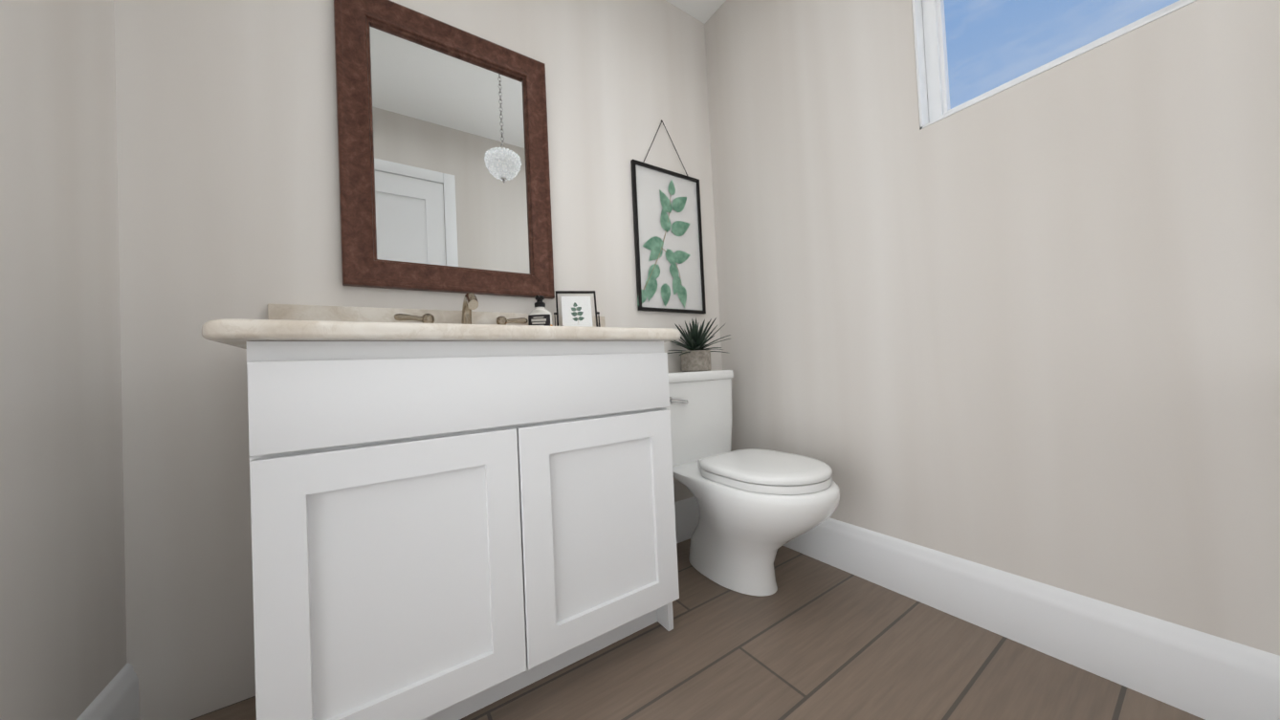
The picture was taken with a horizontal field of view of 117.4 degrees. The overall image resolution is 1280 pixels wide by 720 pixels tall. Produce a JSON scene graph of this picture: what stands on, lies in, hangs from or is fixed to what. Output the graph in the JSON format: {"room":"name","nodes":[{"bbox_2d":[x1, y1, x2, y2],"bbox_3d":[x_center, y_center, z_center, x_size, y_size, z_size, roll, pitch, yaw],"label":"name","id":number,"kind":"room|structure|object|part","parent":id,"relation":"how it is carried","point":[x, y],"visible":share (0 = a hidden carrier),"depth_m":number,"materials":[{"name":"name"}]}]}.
{"room":"bathroom","nodes":[
{"label":"bathroom","id":0,"kind":"room"},
{"bbox_2d":[0,0,127,719],"bbox_3d":[-0.806,-0.421,0.215,0.120,2.450,1.500,-2,-1,-34],"label":"wall","id":1,"kind":"structure","parent":0,"point":[62,617],"depth_m":0.70,"materials":[{"name":"paint"}]},
{"bbox_2d":[76,662,139,719],"bbox_3d":[-0.696,0.715,0.230,0.016,0.170,1.500,-2,-1,-34],"label":"baseboard","id":2,"kind":"structure","parent":1,"relation":"attached to","point":[118,697],"depth_m":0.80,"materials":[{"name":"white wood"}]},
{"bbox_2d":[113,0,722,719],"bbox_3d":[-0.430,-0.414,1.438,2.100,2.450,0.120,-2,-1,-34],"label":"wall","id":3,"kind":"structure","parent":0,"point":[227,165],"depth_m":0.98,"materials":[{"name":"paint"}]},
{"bbox_2d":[333,0,554,299],"bbox_3d":[-0.587,-0.646,1.254,0.612,0.860,0.030,-2,-1,-34],"label":"mirror","id":4,"kind":"object","parent":3,"relation":"attached to","point":[444,178],"visible":0.98,"depth_m":1.23,"materials":[{"name":"brown metal"}]},
{"bbox_3d":[-0.593,-0.645,1.263,0.452,0.700,0.004,-2,-1,-34],"label":"glass","id":5,"kind":"part","parent":4,"relation":"part of","materials":[{"name":"silver metal"}]},
{"bbox_2d":[630,119,706,313],"bbox_3d":[0.128,-0.643,1.735,0.379,0.864,0.014,-2,-1,-34],"label":"picture","id":6,"kind":"object","parent":3,"relation":"attached to","point":[679,228],"visible":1,"depth_m":1.72,"materials":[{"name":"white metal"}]},
{"bbox_3d":[0.135,-0.529,1.735,0.346,0.608,0.003,-2,-1,-34],"label":"glass","id":7,"kind":"part","parent":6,"relation":"part of","materials":[{"name":"glass"}]},
{"bbox_2d":[674,496,699,543],"bbox_3d":[0.174,0.705,1.700,0.625,0.170,0.016,-2,-1,-34],"label":"baseboard","id":8,"kind":"structure","parent":3,"relation":"attached to","point":[687,514],"depth_m":1.71,"materials":[{"name":"white wood"}]},
{"bbox_2d":[665,0,726,23],"bbox_3d":[-0.042,-1.722,0.790,2.100,0.100,1.740,-2,-1,-34],"label":"ceiling","id":9,"kind":"structure","parent":0,"point":[703,11],"depth_m":1.84,"materials":[{"name":"white paint"}]},
{"bbox_2d":[190,538,1205,719],"bbox_3d":[0.077,0.825,0.738,2.100,0.100,1.740,-2,-1,-34],"label":"floor","id":10,"kind":"structure","parent":0,"point":[811,639],"depth_m":0.95,"materials":[{"name":"brown wood"}]},
{"bbox_2d":[201,303,680,719],"bbox_3d":[-0.389,0.316,1.051,0.970,0.968,0.503,-2,-1,-34],"label":"bathroom vanity","id":11,"kind":"object","parent":10,"relation":"on","point":[452,518],"visible":1,"depth_m":0.79,"materials":[{"name":"white wood"}]},
{"bbox_2d":[201,303,680,355],"bbox_3d":[-0.409,-0.101,1.060,0.970,0.132,0.503,-2,-1,-34],"label":"countertop","id":12,"kind":"structure","parent":11,"relation":"on","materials":[{"name":"stone"}]},
{"bbox_2d":[394,292,528,325],"bbox_3d":[-0.510,-0.130,1.165,0.381,0.138,0.153,-2,-1,-34],"label":"faucet","id":13,"kind":"object","parent":12,"relation":"on","point":[470,302],"visible":0.62,"depth_m":1.14,"materials":[{"name":"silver metal"}]},
{"bbox_2d":[528,295,552,326],"bbox_3d":[-0.340,-0.143,1.329,0.079,0.154,0.069,-2,-1,-34],"label":"soap dispenser","id":14,"kind":"object","parent":12,"relation":"on","point":[540,315],"visible":0.6,"depth_m":1.31,"materials":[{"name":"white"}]},
{"bbox_2d":[530,316,547,326],"bbox_3d":[-0.339,-0.115,1.306,0.042,0.061,0.029,-2,-1,-34],"label":"label","id":15,"kind":"object","parent":14,"relation":"attached to","point":[535,320],"depth_m":1.31,"materials":[{"name":"grey paper"}]},
{"bbox_2d":[553,290,600,327],"bbox_3d":[-0.222,-0.161,1.376,0.160,0.181,0.082,-2,-1,-13],"label":"frame","id":16,"kind":"object","parent":12,"relation":"on","point":[576,311],"visible":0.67,"depth_m":1.39,"materials":[{"name":"white paper"}]},
{"bbox_2d":[570,302,584,325],"bbox_3d":[-0.223,-0.166,1.385,0.042,0.085,0.032,-2,-1,-34],"label":"print","id":17,"kind":"object","parent":16,"relation":"attached to","point":[577,309],"depth_m":1.38,"materials":[{"name":"white paper"}]},
{"bbox_2d":[666,369,840,596],"bbox_3d":[0.345,0.405,1.397,0.440,0.736,0.719,-2,-1,-34],"label":"toilet","id":18,"kind":"object","parent":10,"relation":"on","point":[758,508],"visible":0.83,"depth_m":1.28,"materials":[{"name":"white ceramic"}]},
{"bbox_3d":[0.142,0.153,1.475,0.090,0.033,0.023,-2,-1,-34],"label":"lever","id":19,"kind":"part","parent":18,"relation":"part of","materials":[{"name":"silver metal"}]},
{"bbox_2d":[667,317,730,372],"bbox_3d":[0.239,-0.068,1.686,0.329,0.230,0.317,-2,-1,-34],"label":"plant","id":20,"kind":"object","parent":18,"relation":"on","point":[696,357],"visible":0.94,"depth_m":1.62,"materials":[{"name":"green plant"}]},
{"bbox_3d":[0.409,0.359,1.298,0.342,0.052,0.432,-2,-1,-34],"label":"seat","id":21,"kind":"part","parent":18,"relation":"part of","materials":[{"name":"white plastic"}]},
{"bbox_2d":[704,0,1279,656],"bbox_3d":[0.874,-0.479,1.262,0.120,2.450,1.620,-2,-1,-34],"label":"wall","id":22,"kind":"structure","parent":0,"point":[1029,329],"depth_m":0.99,"materials":[{"name":"paint"}]},
{"bbox_2d":[783,517,1279,719],"bbox_3d":[0.837,0.664,1.251,0.016,0.170,1.500,-2,-1,-34],"label":"baseboard","id":23,"kind":"structure","parent":22,"relation":"attached to","point":[1203,675],"depth_m":0.93,"materials":[{"name":"white wood"}]},
{"bbox_2d":[911,0,1197,129],"bbox_3d":[1.024,-0.968,0.995,0.100,0.510,0.525,-2,-1,-34],"label":"window","id":24,"kind":"structure","parent":22,"relation":"in","point":[931,61],"depth_m":1.18,"materials":[{"name":"white"}]}
]}

